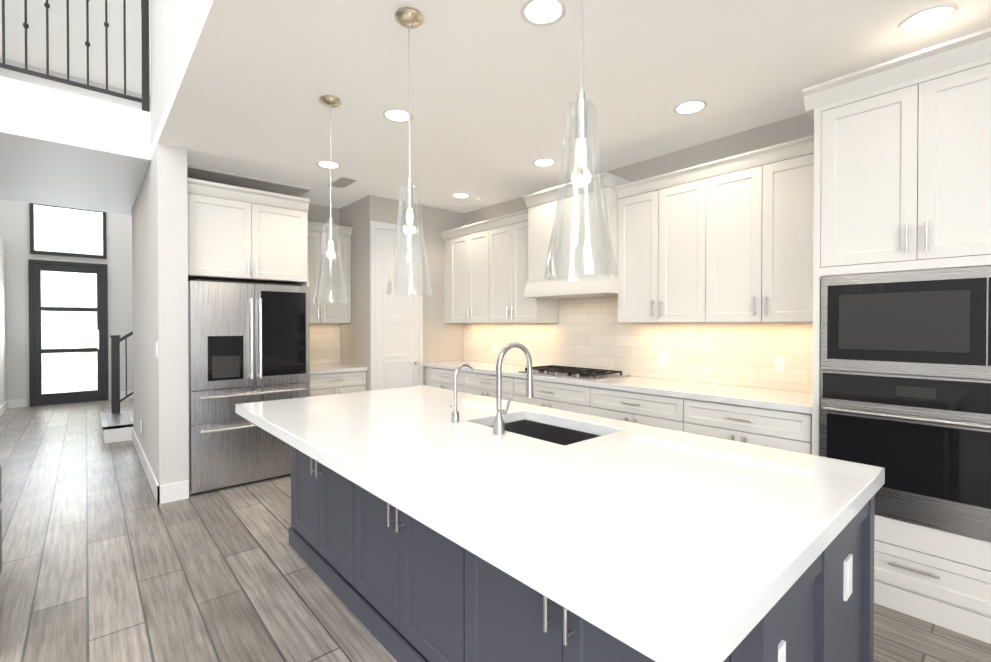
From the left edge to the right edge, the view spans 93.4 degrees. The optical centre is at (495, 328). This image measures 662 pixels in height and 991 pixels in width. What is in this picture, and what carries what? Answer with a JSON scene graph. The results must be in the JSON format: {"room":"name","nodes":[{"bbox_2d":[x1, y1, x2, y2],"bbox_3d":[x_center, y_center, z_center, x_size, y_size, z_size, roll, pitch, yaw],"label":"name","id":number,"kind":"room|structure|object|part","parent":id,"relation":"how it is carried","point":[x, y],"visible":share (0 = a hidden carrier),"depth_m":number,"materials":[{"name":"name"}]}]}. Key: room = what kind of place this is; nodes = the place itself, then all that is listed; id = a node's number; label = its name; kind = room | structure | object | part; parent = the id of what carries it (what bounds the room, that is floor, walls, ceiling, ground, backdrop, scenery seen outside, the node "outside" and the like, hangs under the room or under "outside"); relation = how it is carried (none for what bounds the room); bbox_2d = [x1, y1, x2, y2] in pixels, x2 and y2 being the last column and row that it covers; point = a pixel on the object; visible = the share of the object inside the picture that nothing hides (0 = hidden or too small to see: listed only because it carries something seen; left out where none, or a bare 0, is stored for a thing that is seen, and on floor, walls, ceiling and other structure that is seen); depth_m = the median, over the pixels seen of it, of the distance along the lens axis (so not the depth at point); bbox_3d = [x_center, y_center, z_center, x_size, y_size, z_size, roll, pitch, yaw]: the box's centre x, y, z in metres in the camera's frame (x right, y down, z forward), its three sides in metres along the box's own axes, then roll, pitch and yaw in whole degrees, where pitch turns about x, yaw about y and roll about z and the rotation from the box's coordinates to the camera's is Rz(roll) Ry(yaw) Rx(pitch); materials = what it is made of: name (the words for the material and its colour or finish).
{"room":"kitchen","nodes":[
{"label":"kitchen","id":0,"kind":"room"},
{"bbox_2d":[0,236,7,405],"bbox_3d":[-6.965,-0.050,6.343,0.120,2.780,3.700,0,1,-41],"label":"wall","id":1,"kind":"structure","parent":0,"point":[3,243],"depth_m":7.56,"materials":[{"name":"paint"}]},
{"bbox_2d":[0,400,8,415],"bbox_3d":[-6.914,1.269,6.399,0.014,0.140,3.700,0,1,-41],"label":"baseboard","id":2,"kind":"structure","parent":1,"relation":"attached to","point":[5,405],"depth_m":7.44,"materials":[{"name":"white wood"}]},
{"bbox_2d":[0,58,131,406],"bbox_3d":[-8.412,-1.571,7.601,6.320,5.800,0.120,0,1,-41],"label":"wall","id":3,"kind":"structure","parent":0,"point":[14,215],"depth_m":8.00,"materials":[{"name":"paint"}]},
{"bbox_2d":[28,259,107,406],"bbox_3d":[-7.521,0.073,8.261,1.030,2.500,0.080,0,1,-41],"label":"front door","id":4,"kind":"structure","parent":3,"relation":"in","point":[68,310],"depth_m":8.24,"materials":[{"name":"black metal"}]},
{"bbox_2d":[30,203,106,258],"bbox_3d":[-7.531,-1.727,8.263,1.000,0.900,0.040,0,1,-41],"label":"transom window","id":5,"kind":"structure","parent":3,"relation":"in","point":[62,231],"depth_m":8.24,"materials":[{"name":"glass"}]},
{"bbox_2d":[120,391,132,398],"bbox_3d":[-6.593,1.245,9.132,1.400,0.140,0.014,0,1,-41],"label":"baseboard","id":6,"kind":"structure","parent":3,"relation":"attached to","point":[122,393],"depth_m":8.79,"materials":[{"name":"white wood"}]},
{"bbox_2d":[0,0,150,96],"bbox_3d":[-3.599,-4.472,1.994,6.440,0.100,14.860,0,1,-41],"label":"wall","id":7,"kind":"structure","parent":0,"point":[15,33],"depth_m":7.20,"materials":[{"name":"paint"}]},
{"bbox_2d":[128,0,813,485],"bbox_3d":[-0.829,-1.520,1.722,0.195,5.800,10.520,0,1,-41],"label":"wall","id":8,"kind":"structure","parent":0,"point":[146,260],"depth_m":3.85,"materials":[{"name":"paint"}]},
{"bbox_2d":[132,429,160,504],"bbox_3d":[-3.493,1.285,4.628,0.014,0.140,2.674,0,1,-41],"label":"baseboard","id":9,"kind":"structure","parent":8,"relation":"attached to","point":[156,489],"depth_m":4.20,"materials":[{"name":"white wood"}]},
{"bbox_2d":[0,76,306,214],"bbox_3d":[-5.104,-1.618,3.751,6.220,0.400,2.630,0,1,-41],"label":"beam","id":10,"kind":"structure","parent":8,"relation":"attached to","point":[59,148],"depth_m":3.86,"materials":[{"name":"white paint"}]},
{"bbox_2d":[0,0,149,111],"bbox_3d":[-4.716,-2.336,2.377,4.760,1.060,0.050,0,1,-41],"label":"balcony railing","id":11,"kind":"object","parent":10,"relation":"on","point":[145,100],"visible":1,"depth_m":3.74,"materials":[{"name":"black metal"}]},
{"bbox_2d":[156,342,157,356],"bbox_3d":[-2.674,0.163,3.687,0.008,0.120,0.075,0,1,-41],"label":"light switch","id":12,"kind":"object","parent":8,"relation":"attached to","point":[156,349],"visible":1,"depth_m":3.67,"materials":[{"name":"plastic"}]},
{"bbox_2d":[187,178,309,286],"bbox_3d":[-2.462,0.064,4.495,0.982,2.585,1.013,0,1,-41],"label":"wall cabinet","id":13,"kind":"object","parent":8,"relation":"attached to","point":[240,234],"visible":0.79,"depth_m":4.12,"materials":[{"name":"white wood"}]},
{"bbox_2d":[310,323,339,363],"bbox_3d":[-2.155,0.178,5.434,0.712,0.478,0.008,0,1,-41],"label":"backsplash","id":14,"kind":"structure","parent":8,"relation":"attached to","point":[324,343],"depth_m":5.54,"materials":[{"name":"tile"}]},
{"bbox_2d":[307,221,352,322],"bbox_3d":[-2.030,-0.611,5.284,0.712,1.100,0.369,0,1,-41],"label":"upper cabinet","id":15,"kind":"object","parent":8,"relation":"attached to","point":[332,312],"visible":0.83,"depth_m":5.25,"materials":[{"name":"white wood"}]},
{"bbox_2d":[370,221,422,389],"bbox_3d":[-1.107,0.089,5.283,0.660,2.520,0.018,0,1,-41],"label":"door frame","id":16,"kind":"structure","parent":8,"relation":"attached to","point":[373,224],"depth_m":5.09,"materials":[{"name":"white wood"}]},
{"bbox_2d":[375,228,418,389],"bbox_3d":[-1.087,0.122,5.263,0.549,2.439,0.070,0,1,-41],"label":"pantry door","id":17,"kind":"structure","parent":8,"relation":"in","point":[397,337],"depth_m":5.26,"materials":[{"name":"white wood"}]},
{"bbox_2d":[447,220,486,322],"bbox_3d":[-0.195,-0.612,5.424,0.319,1.100,0.720,0,1,-41],"label":"upper cabinet","id":18,"kind":"object","parent":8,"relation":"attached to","point":[466,246],"depth_m":5.32,"materials":[{"name":"white wood"}]},
{"bbox_2d":[487,211,558,322],"bbox_3d":[0.280,-0.607,4.882,0.319,1.100,0.720,0,1,-41],"label":"upper cabinet","id":19,"kind":"object","parent":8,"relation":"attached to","point":[506,303],"depth_m":4.79,"materials":[{"name":"white wood"}]},
{"bbox_2d":[523,172,634,298],"bbox_3d":[0.759,-0.767,4.217,0.473,0.950,0.940,0,1,-41],"label":"range hood","id":20,"kind":"object","parent":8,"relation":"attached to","point":[538,220],"depth_m":4.03,"materials":[{"name":"white wood"}]},
{"bbox_2d":[464,296,812,392],"bbox_3d":[0.897,0.059,4.432,0.014,0.703,3.936,0,1,-41],"label":"backsplash","id":21,"kind":"structure","parent":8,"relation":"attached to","point":[593,333],"depth_m":3.92,"materials":[{"name":"tile"}]},
{"bbox_2d":[615,163,706,322],"bbox_3d":[1.356,-0.597,3.655,0.319,1.100,0.724,0,1,-41],"label":"upper cabinet","id":22,"kind":"object","parent":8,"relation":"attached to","point":[663,218],"depth_m":3.51,"materials":[{"name":"white wood"}]},
{"bbox_2d":[707,135,813,322],"bbox_3d":[1.833,-0.592,3.111,0.319,1.100,0.724,0,1,-41],"label":"upper cabinet","id":23,"kind":"object","parent":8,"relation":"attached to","point":[727,240],"depth_m":3.00,"materials":[{"name":"white wood"}]},
{"bbox_2d":[0,398,990,661],"bbox_3d":[-2.938,1.401,2.824,8.220,0.060,14.920,0,1,-41],"label":"floor","id":24,"kind":"structure","parent":0,"point":[106,556],"depth_m":2.61,"materials":[{"name":"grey wood"}]},
{"bbox_2d":[0,465,1,574],"bbox_3d":[-3.286,0.953,1.411,2.400,0.860,0.880,0,1,-41],"label":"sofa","id":25,"kind":"object","parent":24,"relation":"on","point":[0,527],"visible":1,"depth_m":2.49,"materials":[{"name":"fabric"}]},
{"bbox_2d":[100,331,132,443],"bbox_3d":[-4.390,0.241,6.435,1.610,2.197,1.200,0,1,-41],"label":"staircase","id":26,"kind":"structure","parent":24,"relation":"on","point":[116,424],"depth_m":6.28,"materials":[{"name":"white wood"}]},
{"bbox_3d":[-4.654,0.140,6.788,1.460,2.002,0.110,0,1,-41],"label":"railing","id":27,"kind":"part","parent":26,"relation":"part of","materials":[{"name":"black metal"}]},
{"bbox_2d":[188,279,309,494],"bbox_3d":[-2.315,0.473,4.319,0.950,1.770,0.801,0,1,-41],"label":"fridge","id":28,"kind":"object","parent":24,"relation":"on","point":[248,342],"visible":0.9,"depth_m":3.98,"materials":[{"name":"silver metal"}]},
{"bbox_2d":[310,363,366,396],"bbox_3d":[-1.906,0.885,5.156,0.712,0.930,0.745,0,1,-41],"label":"base cabinet","id":29,"kind":"object","parent":24,"relation":"on","point":[333,378],"depth_m":4.94,"materials":[{"name":"white wood"}]},
{"bbox_2d":[289,450,884,661],"bbox_3d":[-0.033,0.943,2.248,1.028,0.865,2.774,0,1,-41],"label":"kitchen island","id":30,"kind":"object","parent":24,"relation":"on","point":[424,599],"depth_m":1.59,"materials":[{"name":"blue wood"}]},
{"bbox_2d":[235,386,884,661],"bbox_3d":[-0.130,0.484,2.172,1.326,0.055,2.810,0,1,-41],"label":"island countertop","id":31,"kind":"structure","parent":30,"relation":"on","point":[671,545],"depth_m":1.28,"materials":[{"name":"white stone"}]},
{"bbox_2d":[491,418,590,441],"bbox_3d":[0.218,0.605,2.219,0.427,0.211,0.648,0,1,-41],"label":"sink","id":32,"kind":"object","parent":31,"relation":"in","point":[528,425],"depth_m":2.46,"materials":[{"name":"black metal"}]},
{"bbox_2d":[423,360,811,454],"bbox_3d":[0.660,0.863,4.231,0.625,0.990,3.936,0,1,-41],"label":"base cabinet","id":33,"kind":"object","parent":24,"relation":"on","point":[777,419],"depth_m":3.34,"materials":[{"name":"white wood"}]},
{"bbox_2d":[518,365,629,380],"bbox_3d":[0.692,0.391,4.241,0.480,0.044,0.900,0,1,-41],"label":"cooktop","id":34,"kind":"object","parent":33,"relation":"in","point":[591,374],"depth_m":4.09,"materials":[{"name":"black metal"}]},
{"bbox_2d":[802,27,990,643],"bbox_3d":[2.187,0.044,2.410,0.719,2.660,0.880,0,1,-41],"label":"tall cabinet","id":35,"kind":"object","parent":24,"relation":"on","point":[901,389],"visible":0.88,"depth_m":2.21,"materials":[{"name":"white wood"}]},
{"bbox_2d":[151,0,990,212],"bbox_3d":[0.827,-1.474,2.189,3.300,0.100,9.040,0,1,-41],"label":"ceiling","id":36,"kind":"structure","parent":0,"point":[494,87],"depth_m":2.69,"materials":[{"name":"paint"}]},
{"bbox_2d":[316,161,340,168],"bbox_3d":[-1.467,-1.437,4.102,0.204,0.005,0.204,0,1,-41],"label":"recessed light","id":37,"kind":"object","parent":36,"relation":"in","point":[326,164],"visible":0.94,"depth_m":4.09,"materials":[{"name":"beige plastic"}]},
{"bbox_2d":[313,95,348,303],"bbox_3d":[-1.033,-0.795,2.928,0.214,1.269,0.214,0,1,-41],"label":"pendant light","id":38,"kind":"object","parent":36,"relation":"hanging from","point":[329,101],"visible":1,"depth_m":2.92,"materials":[{"name":"clear glass"}]},
{"bbox_2d":[328,176,357,187],"bbox_3d":[-1.508,-1.440,4.611,0.160,0.008,0.360,0,1,-41],"label":"ceiling vent","id":39,"kind":"object","parent":36,"relation":"in","point":[342,182],"visible":0.98,"depth_m":4.59,"materials":[{"name":"white metal"}]},
{"bbox_2d":[382,108,412,122],"bbox_3d":[-0.654,-1.429,3.135,0.204,0.005,0.204,0,1,-41],"label":"recessed light","id":40,"kind":"object","parent":36,"relation":"in","point":[397,115],"visible":0.94,"depth_m":3.13,"materials":[{"name":"beige plastic"}]},
{"bbox_2d":[386,7,432,296],"bbox_3d":[-0.393,-0.788,2.135,0.214,1.269,0.214,0,1,-41],"label":"pendant light","id":41,"kind":"object","parent":36,"relation":"hanging from","point":[409,18],"visible":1,"depth_m":2.12,"materials":[{"name":"clear glass"}]},
{"bbox_2d":[452,193,469,198],"bbox_3d":[-0.374,-1.446,5.086,0.204,0.005,0.204,0,1,-41],"label":"recessed light","id":42,"kind":"object","parent":36,"relation":"in","point":[460,195],"visible":0.96,"depth_m":5.08,"materials":[{"name":"beige plastic"}]},
{"bbox_2d":[521,0,565,26],"bbox_3d":[0.214,-1.419,2.092,0.204,0.005,0.204,0,1,-41],"label":"recessed light","id":43,"kind":"object","parent":36,"relation":"in","point":[540,13],"visible":1,"depth_m":2.10,"materials":[{"name":"beige plastic"}]},
{"bbox_2d":[533,158,555,166],"bbox_3d":[0.422,-1.437,4.047,0.204,0.005,0.204,0,1,-41],"label":"recessed light","id":44,"kind":"object","parent":36,"relation":"in","point":[544,162],"visible":1,"depth_m":4.04,"materials":[{"name":"beige plastic"}]},
{"bbox_2d":[544,0,618,280],"bbox_3d":[0.246,-0.781,1.341,0.214,1.269,0.214,0,1,-41],"label":"pendant light","id":45,"kind":"object","parent":36,"relation":"hanging from","point":[580,119],"visible":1,"depth_m":1.33,"materials":[{"name":"clear glass"}]},
{"bbox_2d":[673,100,706,114],"bbox_3d":[1.257,-1.428,3.019,0.204,0.005,0.204,0,1,-41],"label":"recessed light","id":46,"kind":"object","parent":36,"relation":"in","point":[689,107],"visible":1,"depth_m":3.02,"materials":[{"name":"beige plastic"}]},
{"bbox_2d":[898,4,957,33],"bbox_3d":[1.982,-1.420,2.146,0.204,0.005,0.204,0,1,-41],"label":"recessed light","id":47,"kind":"object","parent":36,"relation":"in","point":[928,18],"visible":1,"depth_m":2.14,"materials":[{"name":"beige plastic"}]}
]}

